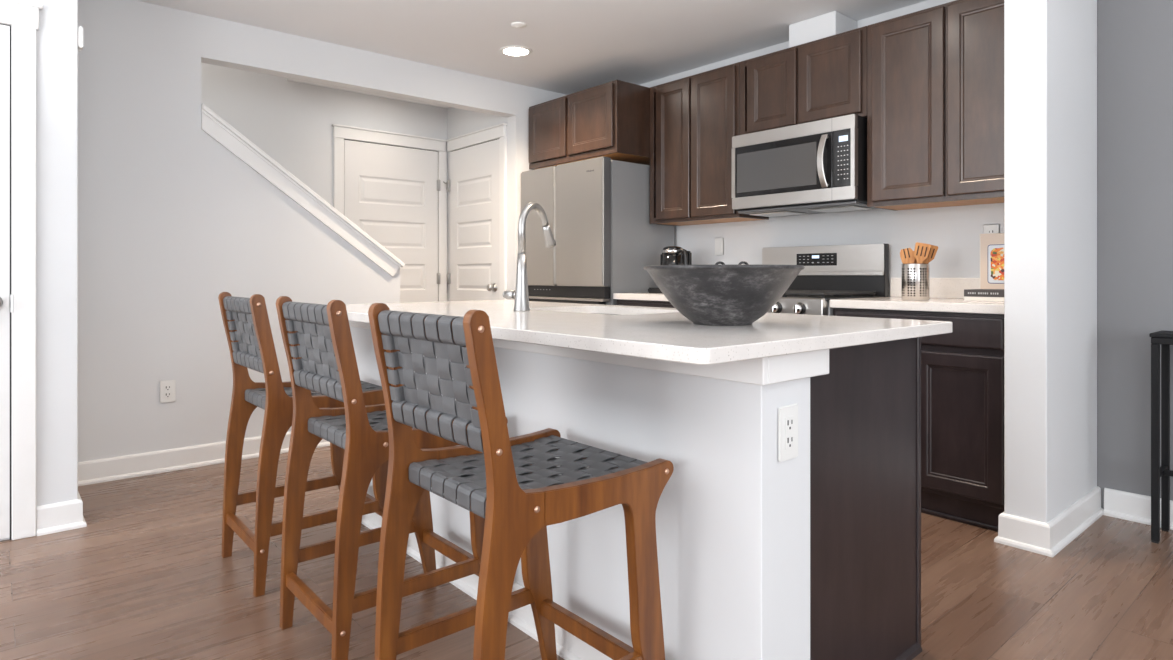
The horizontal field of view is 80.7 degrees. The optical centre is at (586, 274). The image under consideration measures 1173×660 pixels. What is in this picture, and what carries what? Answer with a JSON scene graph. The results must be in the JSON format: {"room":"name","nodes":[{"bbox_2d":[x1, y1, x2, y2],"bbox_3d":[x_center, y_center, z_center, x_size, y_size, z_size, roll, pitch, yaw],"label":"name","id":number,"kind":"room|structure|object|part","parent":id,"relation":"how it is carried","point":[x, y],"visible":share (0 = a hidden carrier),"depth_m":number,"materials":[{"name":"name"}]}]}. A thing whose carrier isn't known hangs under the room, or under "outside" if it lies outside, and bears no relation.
{"room":"kitchen","nodes":[
{"label":"kitchen","id":0,"kind":"room"},
{"bbox_2d":[0,0,77,540],"bbox_3d":[-4.113,-0.190,1.529,4.770,2.440,0.690,0,0,-41],"label":"wall","id":1,"kind":"structure","parent":0,"point":[57,34],"depth_m":2.78,"materials":[{"name":"white paint"}]},
{"bbox_2d":[0,0,42,539],"bbox_3d":[-2.470,-0.019,2.441,0.862,2.099,0.076,0,0,-41],"label":"door","id":2,"kind":"structure","parent":1,"relation":"in","point":[23,16],"depth_m":2.68,"materials":[{"name":"white paint"}]},
{"bbox_3d":[-2.229,0.110,2.676,0.008,0.070,0.014,0,0,-41],"label":"strike plate","id":3,"kind":"part","parent":2,"relation":"part of","materials":[{"name":"silver metal"}]},
{"bbox_2d":[37,492,86,535],"bbox_3d":[-2.330,0.974,3.031,0.159,0.112,0.686,0,0,-41],"label":"baseboard","id":4,"kind":"structure","parent":1,"relation":"attached to","point":[66,515],"depth_m":2.78,"materials":[{"name":"white paint"}]},
{"bbox_2d":[78,26,83,50],"bbox_3d":[-2.096,-0.979,2.856,0.018,0.087,0.057,0,0,-41],"label":"door chime","id":5,"kind":"object","parent":1,"relation":"attached to","point":[80,29],"visible":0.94,"depth_m":2.84,"materials":[{"name":"white plastic"}]},
{"bbox_2d":[78,0,565,461],"bbox_3d":[-1.294,-0.190,4.491,3.590,2.440,0.110,0,0,-41],"label":"wall","id":6,"kind":"structure","parent":0,"point":[171,221],"depth_m":3.68,"materials":[{"name":"white paint"}]},
{"bbox_2d":[160,380,175,402],"bbox_3d":[-2.202,0.612,3.629,0.072,0.116,0.007,0,0,-41],"label":"wall outlet","id":7,"kind":"object","parent":6,"relation":"attached to","point":[168,387],"visible":1,"depth_m":3.63,"materials":[{"name":"white plastic"}]},
{"bbox_2d":[164,385,171,397],"bbox_3d":[-2.200,0.612,3.627,0.034,0.068,0.001,0,0,-41],"label":"receptacle","id":8,"kind":"object","parent":7,"relation":"attached to","point":[167,388],"depth_m":3.63,"materials":[{"name":"grey plastic"}]},
{"bbox_2d":[78,432,329,485],"bbox_3d":[-1.854,0.974,3.917,1.717,0.112,0.026,0,0,-41],"label":"baseboard","id":9,"kind":"structure","parent":6,"relation":"attached to","point":[155,462],"depth_m":3.60,"materials":[{"name":"white paint"}]},
{"bbox_2d":[201,103,404,276],"bbox_3d":[-1.673,-0.457,4.155,1.174,0.935,0.173,0,0,-41],"label":"trim","id":10,"kind":"structure","parent":6,"relation":"attached to","point":[212,124],"depth_m":4.03,"materials":[{"name":"white paint"}]},
{"bbox_2d":[201,63,446,205],"bbox_3d":[-2.926,-0.695,4.416,4.740,3.450,0.110,0,0,-41],"label":"wall","id":11,"kind":"structure","parent":0,"point":[291,122],"depth_m":5.06,"materials":[{"name":"white paint"}]},
{"bbox_2d":[331,124,446,302],"bbox_3d":[-1.547,-0.053,5.510,0.970,2.166,0.036,0,0,-41],"label":"door","id":12,"kind":"structure","parent":11,"relation":"in","point":[396,194],"depth_m":5.57,"materials":[{"name":"white paint"}]},
{"bbox_2d":[287,78,450,108],"bbox_3d":[-2.359,-1.965,4.339,5.500,1.110,1.048,0,0,-41],"label":"ceiling","id":13,"kind":"structure","parent":0,"point":[288,79],"depth_m":5.36,"materials":[{"name":"white paint"}]},
{"bbox_2d":[447,107,507,300],"bbox_3d":[-0.844,-0.190,5.547,0.110,2.440,0.899,0,0,-41],"label":"wall","id":14,"kind":"structure","parent":0,"point":[460,122],"depth_m":5.66,"materials":[{"name":"white paint"}]},
{"bbox_2d":[446,123,506,300],"bbox_3d":[-0.906,-0.053,5.474,0.078,2.166,0.870,0,0,-41],"label":"door","id":15,"kind":"structure","parent":14,"relation":"in","point":[477,184],"depth_m":5.46,"materials":[{"name":"white paint"}]},
{"bbox_3d":[-0.724,0.095,5.254,0.066,0.064,0.064,0,0,-41],"label":"knob","id":16,"kind":"part","parent":15,"relation":"part of","materials":[{"name":"silver metal"}]},
{"bbox_2d":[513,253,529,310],"bbox_3d":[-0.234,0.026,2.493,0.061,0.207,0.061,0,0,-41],"label":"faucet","id":17,"kind":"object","parent":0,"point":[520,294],"depth_m":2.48,"materials":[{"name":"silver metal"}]},
{"bbox_2d":[137,0,926,94],"bbox_3d":[-0.531,-1.470,0.004,8.400,0.120,7.900,0,0,-41],"label":"ceiling","id":18,"kind":"structure","parent":0,"point":[575,45],"depth_m":3.95,"materials":[{"name":"white paint"}]},
{"bbox_2d":[499,45,531,56],"bbox_3d":[-0.444,-1.405,4.340,0.206,0.008,0.206,0,0,-41],"label":"recessed light","id":19,"kind":"object","parent":18,"relation":"in","point":[515,51],"visible":1,"depth_m":4.33,"materials":[{"name":"white plastic"}]},
{"bbox_2d":[511,22,526,27],"bbox_3d":[-0.381,-1.402,3.885,0.088,0.015,0.088,0,0,-41],"label":"sprinkler","id":20,"kind":"object","parent":18,"relation":"attached to","point":[514,24],"visible":1,"depth_m":3.87,"materials":[{"name":"white plastic"}]},
{"bbox_2d":[0,446,1172,659],"bbox_3d":[-0.875,1.080,0.401,8.400,0.100,8.950,0,0,-41],"label":"floor","id":21,"kind":"structure","parent":0,"point":[147,577],"depth_m":2.25,"materials":[{"name":"brown wood"}]},
{"bbox_2d":[218,292,388,596],"bbox_3d":[-1.008,0.546,2.531,0.523,0.968,0.438,0,0,-41],"label":"counter stool","id":22,"kind":"object","parent":21,"relation":"on","point":[246,323],"visible":0.71,"depth_m":2.38,"materials":[{"name":"brown wood"}]},
{"bbox_3d":[-1.277,0.546,2.565,0.161,0.968,0.028,0,0,-41],"label":"leg","id":23,"kind":"part","parent":22,"relation":"part of","materials":[{"name":"brown wood"}]},
{"bbox_3d":[-1.014,0.546,2.260,0.161,0.968,0.028,0,0,-41],"label":"leg","id":24,"kind":"part","parent":22,"relation":"part of","materials":[{"name":"brown wood"}]},
{"bbox_3d":[-1.079,0.719,2.736,0.362,0.622,0.028,0,0,-41],"label":"leg","id":25,"kind":"part","parent":22,"relation":"part of","materials":[{"name":"brown wood"}]},
{"bbox_3d":[-0.816,0.719,2.431,0.362,0.622,0.028,0,0,-41],"label":"leg","id":26,"kind":"part","parent":22,"relation":"part of","materials":[{"name":"brown wood"}]},
{"bbox_2d":[276,296,507,659],"bbox_3d":[-0.570,0.546,2.023,0.523,0.968,0.438,0,0,-41],"label":"counter stool","id":27,"kind":"object","parent":21,"relation":"on","point":[317,338],"visible":0.64,"depth_m":1.88,"materials":[{"name":"brown wood"}]},
{"bbox_3d":[-0.838,0.546,2.057,0.161,0.968,0.028,0,0,-41],"label":"leg","id":28,"kind":"part","parent":27,"relation":"part of","materials":[{"name":"brown wood"}]},
{"bbox_3d":[-0.735,0.202,1.880,0.062,0.242,0.374,0,0,-41],"label":"frame","id":29,"kind":"part","parent":27,"relation":"part of","materials":[{"name":"grey leather"}]},
{"bbox_3d":[-0.575,0.546,1.752,0.161,0.968,0.028,0,0,-41],"label":"leg","id":30,"kind":"part","parent":27,"relation":"part of","materials":[{"name":"brown wood"}]},
{"bbox_3d":[-0.640,0.719,2.228,0.362,0.622,0.028,0,0,-41],"label":"leg","id":31,"kind":"part","parent":27,"relation":"part of","materials":[{"name":"brown wood"}]},
{"bbox_3d":[-0.377,0.719,1.923,0.362,0.622,0.028,0,0,-41],"label":"leg","id":32,"kind":"part","parent":27,"relation":"part of","materials":[{"name":"brown wood"}]},
{"bbox_2d":[368,303,673,659],"bbox_3d":[-0.144,0.546,1.529,0.523,0.968,0.438,0,0,-41],"label":"counter stool","id":33,"kind":"object","parent":21,"relation":"on","point":[519,485],"visible":1,"depth_m":1.47,"materials":[{"name":"brown wood"}]},
{"bbox_3d":[-0.412,0.546,1.563,0.161,0.968,0.028,0,0,-41],"label":"leg","id":34,"kind":"part","parent":33,"relation":"part of","materials":[{"name":"brown wood"}]},
{"bbox_3d":[-0.309,0.202,1.387,0.062,0.242,0.374,0,0,-41],"label":"frame","id":35,"kind":"part","parent":33,"relation":"part of","materials":[{"name":"grey leather"}]},
{"bbox_3d":[-0.214,0.719,1.734,0.362,0.622,0.028,0,0,-41],"label":"leg","id":36,"kind":"part","parent":33,"relation":"part of","materials":[{"name":"brown wood"}]},
{"bbox_3d":[-0.149,0.546,1.258,0.161,0.968,0.028,0,0,-41],"label":"leg","id":37,"kind":"part","parent":33,"relation":"part of","materials":[{"name":"brown wood"}]},
{"bbox_3d":[0.049,0.719,1.429,0.362,0.622,0.028,0,0,-41],"label":"leg","id":38,"kind":"part","parent":33,"relation":"part of","materials":[{"name":"brown wood"}]},
{"bbox_2d":[521,156,673,304],"bbox_3d":[0.063,0.138,4.936,0.675,1.785,0.909,0,0,-41],"label":"refrigerator","id":39,"kind":"object","parent":21,"relation":"on","point":[597,210],"visible":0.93,"depth_m":4.58,"materials":[{"name":"grey metal"}]},
{"bbox_3d":[-0.330,-0.341,4.927,0.068,0.829,0.409,0,0,-41],"label":"door","id":40,"kind":"part","parent":39,"relation":"part of","materials":[{"name":"silver metal"}]},
{"bbox_3d":[-0.167,0.161,4.739,0.068,0.016,0.908,0,0,-41],"label":"door trim","id":41,"kind":"part","parent":39,"relation":"part of","materials":[{"name":"silver metal"}]},
{"bbox_3d":[-0.031,-0.341,4.581,0.068,0.829,0.493,0,0,-41],"label":"door","id":42,"kind":"part","parent":39,"relation":"part of","materials":[{"name":"silver metal"}]},
{"bbox_2d":[349,313,921,659],"bbox_3d":[-0.060,0.596,2.470,0.810,0.869,2.189,0,0,-41],"label":"kitchen island","id":43,"kind":"object","parent":21,"relation":"on","point":[815,554],"visible":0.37,"depth_m":1.64,"materials":[{"name":"white paint"}]},
{"bbox_3d":[-0.358,0.974,2.215,0.026,0.112,2.158,0,0,-41],"label":"baseboard","id":44,"kind":"part","parent":43,"relation":"part of","materials":[{"name":"white paint"}]},
{"bbox_3d":[-0.265,0.192,2.294,0.252,0.061,2.189,0,0,-41],"label":"apron trim","id":45,"kind":"part","parent":43,"relation":"part of","materials":[{"name":"white paint"}]},
{"bbox_2d":[345,300,951,364],"bbox_3d":[-0.116,0.145,2.420,1.084,0.030,2.245,0,0,-41],"label":"island countertop","id":46,"kind":"structure","parent":43,"relation":"on","point":[658,333],"depth_m":1.70,"materials":[{"name":"white stone"}]},
{"bbox_2d":[503,202,555,310],"bbox_3d":[-0.187,-0.071,2.585,0.117,0.401,0.260,0,0,43],"label":"kitchen faucet","id":47,"kind":"object","parent":46,"relation":"on","point":[520,294],"visible":1,"depth_m":2.48,"materials":[{"name":"silver metal"}]},
{"bbox_3d":[-0.277,0.072,2.527,0.062,0.033,0.033,0,0,38],"label":"handle","id":48,"kind":"part","parent":47,"relation":"part of","materials":[{"name":"silver metal"}]},
{"bbox_3d":[-0.196,-0.174,2.572,0.027,0.194,0.203,0,0,26],"label":"gooseneck spout","id":49,"kind":"part","parent":47,"relation":"part of","materials":[{"name":"silver metal"}]},
{"bbox_2d":[644,265,804,325],"bbox_3d":[0.362,0.052,1.838,0.419,0.154,0.419,0,0,-41],"label":"serving bowl","id":50,"kind":"object","parent":46,"relation":"on","point":[715,295],"visible":1,"depth_m":1.70,"materials":[{"name":"black stone"}]},
{"bbox_2d":[778,403,797,461],"bbox_3d":[0.429,0.334,1.464,0.072,0.116,0.007,0,0,-41],"label":"wall outlet","id":51,"kind":"object","parent":43,"relation":"attached to","point":[788,414],"visible":1,"depth_m":1.46,"materials":[{"name":"white plastic"}]},
{"bbox_2d":[785,416,793,449],"bbox_3d":[0.430,0.334,1.462,0.034,0.068,0.001,0,0,-41],"label":"receptacle","id":52,"kind":"object","parent":51,"relation":"attached to","point":[789,420],"depth_m":1.46,"materials":[{"name":"grey plastic"}]},
{"bbox_3d":[0.708,0.596,1.726,0.577,0.869,0.030,0,0,-41],"label":"panel","id":53,"kind":"part","parent":43,"relation":"part of","materials":[{"name":"brown wood"}]},
{"bbox_2d":[617,299,673,307],"bbox_3d":[0.653,0.593,4.339,0.620,0.875,0.730,0,0,-41],"label":"base cabinet","id":54,"kind":"object","parent":21,"relation":"on","point":[644,303],"visible":0.11,"depth_m":4.22,"materials":[{"name":"brown wood"}]},
{"bbox_2d":[613,292,667,300],"bbox_3d":[0.647,0.085,4.334,0.634,0.139,0.732,0,0,-41],"label":"countertop","id":55,"kind":"structure","parent":54,"relation":"on","point":[644,295],"depth_m":4.24,"materials":[{"name":"white stone"}]},
{"bbox_2d":[648,246,691,292],"bbox_3d":[0.570,-0.035,4.421,0.240,0.300,0.272,0,0,-41],"label":"coffee maker","id":56,"kind":"object","parent":55,"relation":"on","point":[671,255],"visible":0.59,"depth_m":4.36,"materials":[{"name":"black plastic"}]},
{"bbox_3d":[0.551,-0.173,4.411,0.128,0.023,0.128,0,0,-41],"label":"lid","id":57,"kind":"part","parent":56,"relation":"part of","materials":[{"name":"silver metal"}]},
{"bbox_3d":[0.598,-0.053,4.325,0.028,0.233,0.090,0,0,-41],"label":"handle","id":58,"kind":"part","parent":56,"relation":"part of","materials":[{"name":"black plastic"}]},
{"bbox_3d":[0.441,0.543,4.156,0.018,0.776,0.730,0,0,-41],"label":"frame","id":59,"kind":"part","parent":54,"relation":"part of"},
{"bbox_3d":[0.426,0.234,4.143,0.020,0.125,0.686,0,0,-41],"label":"drawer","id":60,"kind":"part","parent":54,"relation":"part of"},
{"bbox_2d":[762,243,888,315],"bbox_3d":[1.092,0.432,3.726,0.707,1.196,0.762,0,0,-41],"label":"range","id":61,"kind":"object","parent":21,"relation":"on","point":[829,272],"visible":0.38,"depth_m":3.76,"materials":[{"name":"grey metal"}]},
{"bbox_3d":[0.925,0.162,3.407,0.036,0.044,0.044,0,0,-41],"label":"knob","id":62,"kind":"part","parent":61,"relation":"part of","materials":[{"name":"silver metal"}]},
{"bbox_3d":[0.880,0.179,3.546,0.056,0.141,0.758,0,0,-41],"label":"control panel","id":63,"kind":"part","parent":61,"relation":"part of","materials":[{"name":"silver metal"}]},
{"bbox_3d":[1.010,0.162,3.309,0.036,0.044,0.044,0,0,-41],"label":"knob","id":64,"kind":"part","parent":61,"relation":"part of","materials":[{"name":"silver metal"}]},
{"bbox_2d":[782,295,883,300],"bbox_3d":[1.102,0.118,3.735,0.580,0.012,0.762,0,0,-41],"label":"cooktop","id":65,"kind":"object","parent":61,"relation":"in","point":[825,297],"depth_m":3.49,"materials":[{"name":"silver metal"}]},
{"bbox_2d":[833,308,1003,531],"bbox_3d":[1.643,0.593,3.192,0.620,0.875,0.757,0,0,-41],"label":"base cabinet","id":66,"kind":"object","parent":21,"relation":"on","point":[962,370],"visible":0.3,"depth_m":2.84,"materials":[{"name":"brown wood"}]},
{"bbox_2d":[830,278,1003,313],"bbox_3d":[1.637,0.085,3.187,0.634,0.139,0.759,0,0,-41],"label":"countertop","id":67,"kind":"structure","parent":66,"relation":"on","point":[946,294],"depth_m":3.14,"materials":[{"name":"white stone"}]},
{"bbox_2d":[902,263,929,299],"bbox_3d":[1.538,0.031,3.226,0.118,0.169,0.118,0,0,-41],"label":"utensil holder","id":68,"kind":"object","parent":67,"relation":"on","point":[915,276],"visible":0.96,"depth_m":3.18,"materials":[{"name":"metal"}]},
{"bbox_2d":[900,248,914,263],"bbox_3d":[1.515,-0.009,3.240,0.080,0.240,0.007,0,0,25],"label":"wooden spatula","id":69,"kind":"object","parent":68,"relation":"in","point":[906,255],"visible":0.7,"depth_m":3.24,"materials":[{"name":"brown wood"}]},
{"bbox_2d":[914,242,930,262],"bbox_3d":[1.545,-0.021,3.198,0.094,0.264,0.024,0,0,43],"label":"wooden spatula","id":70,"kind":"object","parent":68,"relation":"in","point":[921,251],"visible":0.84,"depth_m":3.19,"materials":[{"name":"brown wood"}]},
{"bbox_2d":[923,243,937,262],"bbox_3d":[1.572,-0.017,3.208,0.111,0.258,0.038,0,0,35],"label":"wooden spatula","id":71,"kind":"object","parent":68,"relation":"in","point":[933,250],"visible":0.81,"depth_m":3.20,"materials":[{"name":"brown wood"}]},
{"bbox_2d":[964,297,1003,301],"bbox_3d":[1.868,0.107,3.085,0.200,0.018,0.260,0,0,-41],"label":"book","id":72,"kind":"object","parent":67,"relation":"on","point":[1000,299],"visible":0.39,"depth_m":3.06,"materials":[{"name":"white paper"}]},
{"bbox_2d":[964,289,1003,296],"bbox_3d":[1.860,0.082,3.106,0.186,0.032,0.232,0,0,-41],"label":"book","id":73,"kind":"object","parent":72,"relation":"on","point":[967,292],"visible":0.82,"depth_m":3.08,"materials":[{"name":"grey paper"}]},
{"bbox_2d":[979,233,1003,288],"bbox_3d":[1.963,-0.041,3.205,0.024,0.311,0.246,0,0,-41],"label":"cookbook","id":74,"kind":"object","parent":67,"relation":"on","point":[991,246],"visible":0.44,"depth_m":3.25,"materials":[{"name":"beige paper"}]},
{"bbox_2d":[988,245,1003,282],"bbox_3d":[1.933,-0.051,3.222,0.001,0.177,0.104,0,0,-41],"label":"print","id":75,"kind":"object","parent":74,"relation":"attached to","point":[995,252],"depth_m":3.24,"materials":[{"name":"multicoloured"}]},
{"bbox_3d":[1.416,0.234,2.996,0.020,0.125,0.713,0,0,-41],"label":"drawer","id":76,"kind":"part","parent":66,"relation":"part of","materials":[{"name":"brown wood"}]},
{"bbox_3d":[1.535,0.617,2.858,0.020,0.582,0.349,0,0,-41],"label":"door","id":77,"kind":"part","parent":66,"relation":"part of","materials":[{"name":"brown wood"}]},
{"bbox_2d":[1149,330,1172,543],"bbox_3d":[2.586,0.627,2.345,0.218,0.805,1.020,0,0,-41],"label":"console table","id":78,"kind":"object","parent":21,"relation":"on","point":[1165,338],"visible":1,"depth_m":2.66,"materials":[{"name":"black wood"}]},
{"bbox_3d":[2.192,0.645,2.659,0.024,0.758,0.024,0,0,-41],"label":"leg","id":79,"kind":"part","parent":78,"relation":"part of","materials":[{"name":"black wood"}]},
{"bbox_3d":[2.333,0.645,2.780,0.024,0.758,0.024,0,0,-41],"label":"leg","id":80,"kind":"part","parent":78,"relation":"part of","materials":[{"name":"black wood"}]},
{"bbox_2d":[641,0,1003,296],"bbox_3d":[1.160,-0.190,4.311,0.110,2.440,3.369,0,0,-41],"label":"wall","id":81,"kind":"structure","parent":0,"point":[955,230],"depth_m":3.80,"materials":[{"name":"white paint"}]},
{"bbox_2d":[529,80,649,169],"bbox_3d":[0.100,-1.023,4.983,0.614,0.466,0.958,0,0,-41],"label":"upper cabinet","id":82,"kind":"object","parent":81,"relation":"attached to","point":[611,119],"visible":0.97,"depth_m":4.62,"materials":[{"name":"brown wood"}]},
{"bbox_3d":[-0.284,-1.035,4.973,0.020,0.406,0.430,0,0,-41],"label":"door","id":83,"kind":"part","parent":82,"relation":"part of","materials":[{"name":"brown wood"}]},
{"bbox_3d":[0.023,-1.035,4.617,0.020,0.406,0.450,0,0,-41],"label":"door","id":84,"kind":"part","parent":82,"relation":"part of","materials":[{"name":"brown wood"}]},
{"bbox_3d":[0.115,-0.797,4.996,0.574,0.012,0.926,0,0,-41],"label":"panel","id":85,"kind":"part","parent":82,"relation":"part of","materials":[{"name":"brown wood"}]},
{"bbox_2d":[650,62,768,225],"bbox_3d":[0.767,-0.799,4.436,0.320,0.914,0.731,0,0,-41],"label":"upper cabinet","id":86,"kind":"object","parent":81,"relation":"attached to","point":[694,119],"visible":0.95,"depth_m":4.31,"materials":[{"name":"brown wood"}]},
{"bbox_3d":[0.556,-0.800,4.451,0.020,0.876,0.288,0,0,-41],"label":"door","id":87,"kind":"part","parent":86,"relation":"part of","materials":[{"name":"brown wood"}]},
{"bbox_3d":[0.782,-0.349,4.449,0.279,0.012,0.699,0,0,-41],"label":"panel","id":88,"kind":"part","parent":86,"relation":"part of","materials":[{"name":"brown wood"}]},
{"bbox_3d":[0.769,-0.800,4.204,0.020,0.876,0.336,0,0,-41],"label":"door","id":89,"kind":"part","parent":86,"relation":"part of","materials":[{"name":"brown wood"}]},
{"bbox_2d":[715,238,723,254],"bbox_3d":[0.874,-0.188,4.551,0.008,0.116,0.072,0,0,-41],"label":"light switch","id":90,"kind":"object","parent":81,"relation":"attached to","point":[719,242],"visible":1,"depth_m":4.54,"materials":[{"name":"white plastic"}]},
{"bbox_2d":[740,26,866,134],"bbox_3d":[1.262,-1.029,3.862,0.320,0.454,0.779,0,0,-41],"label":"upper cabinet","id":91,"kind":"object","parent":81,"relation":"attached to","point":[824,78],"visible":0.8,"depth_m":3.71,"materials":[{"name":"brown wood"}]},
{"bbox_3d":[1.041,-1.030,3.889,0.020,0.415,0.322,0,0,-41],"label":"door","id":92,"kind":"part","parent":91,"relation":"part of","materials":[{"name":"brown wood"}]},
{"bbox_2d":[732,114,877,216],"bbox_3d":[1.215,-0.574,3.811,0.456,0.451,0.748,0,0,-41],"label":"microwave","id":93,"kind":"object","parent":91,"relation":"attached to","point":[815,167],"visible":0.98,"depth_m":3.64,"materials":[{"name":"silver metal"}]},
{"bbox_3d":[1.061,-0.587,3.741,0.028,0.287,0.602,0,0,-41],"label":"door","id":94,"kind":"part","parent":93,"relation":"part of","materials":[{"name":"black glass"}]},
{"bbox_3d":[1.204,-0.582,3.512,0.060,0.270,0.032,0,0,-22],"label":"handle","id":95,"kind":"part","parent":93,"relation":"part of","materials":[{"name":"silver metal"}]},
{"bbox_3d":[1.291,-0.587,3.474,0.029,0.287,0.099,0,0,-41],"label":"control panel","id":96,"kind":"part","parent":93,"relation":"part of","materials":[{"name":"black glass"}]},
{"bbox_3d":[1.273,-1.030,3.621,0.020,0.415,0.355,0,0,-41],"label":"door","id":97,"kind":"part","parent":91,"relation":"part of","materials":[{"name":"brown wood"}]},
{"bbox_2d":[789,11,856,47],"bbox_3d":[1.322,-1.333,3.859,0.234,0.152,0.285,0,0,-41],"label":"vent duct cover","id":98,"kind":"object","parent":81,"relation":"attached to","point":[832,23],"depth_m":3.76,"materials":[{"name":"white paint"}]},
{"bbox_2d":[867,0,1003,210],"bbox_3d":[1.761,-0.799,3.284,0.320,0.914,0.743,0,0,-41],"label":"upper cabinet","id":99,"kind":"object","parent":81,"relation":"attached to","point":[935,75],"visible":0.77,"depth_m":3.20,"materials":[{"name":"brown wood"}]},
{"bbox_3d":[1.538,-0.801,3.314,0.020,0.873,0.343,0,0,-41],"label":"door","id":100,"kind":"part","parent":99,"relation":"part of","materials":[{"name":"brown wood"}]},
{"bbox_3d":[1.776,-0.349,3.297,0.279,0.012,0.711,0,0,-41],"label":"panel","id":101,"kind":"part","parent":99,"relation":"part of","materials":[{"name":"brown wood"}]},
{"bbox_3d":[1.769,-0.801,3.046,0.020,0.873,0.331,0,0,-41],"label":"door","id":102,"kind":"part","parent":99,"relation":"part of","materials":[{"name":"brown wood"}]},
{"bbox_2d":[983,224,999,233],"bbox_3d":[1.943,-0.186,3.313,0.007,0.116,0.072,0,0,-41],"label":"wall outlet","id":103,"kind":"object","parent":81,"relation":"attached to","point":[987,228],"visible":0.34,"depth_m":3.31,"materials":[{"name":"white plastic"}]},
{"bbox_2d":[987,229,994,233],"bbox_3d":[1.941,-0.186,3.311,0.001,0.068,0.034,0,0,-41],"label":"receptacle","id":104,"kind":"object","parent":103,"relation":"attached to","point":[989,231],"depth_m":3.31,"materials":[{"name":"grey plastic"}]},
{"bbox_2d":[1004,0,1096,522],"bbox_3d":[1.915,-0.190,2.830,0.683,2.440,0.142,0,0,-41],"label":"wall","id":105,"kind":"structure","parent":0,"point":[1050,46],"depth_m":2.64,"materials":[{"name":"white paint"}]},
{"bbox_2d":[994,486,1103,556],"bbox_3d":[1.905,0.974,2.821,0.709,0.112,0.195,0,0,-41],"label":"baseboard","id":106,"kind":"structure","parent":105,"relation":"attached to","point":[1047,539],"depth_m":2.63,"materials":[{"name":"white paint"}]},
{"bbox_2d":[1097,0,1172,508],"bbox_3d":[3.705,-0.190,1.362,0.110,2.440,4.420,0,0,-41],"label":"wall","id":107,"kind":"structure","parent":0,"point":[1135,37],"depth_m":2.90,"materials":[{"name":"grey paint"}]},
{"bbox_2d":[1103,488,1172,529],"bbox_3d":[3.627,0.974,1.349,0.026,0.112,4.282,0,0,-41],"label":"baseboard","id":108,"kind":"structure","parent":107,"relation":"attached to","point":[1119,504],"depth_m":2.90,"materials":[{"name":"white paint"}]}
]}

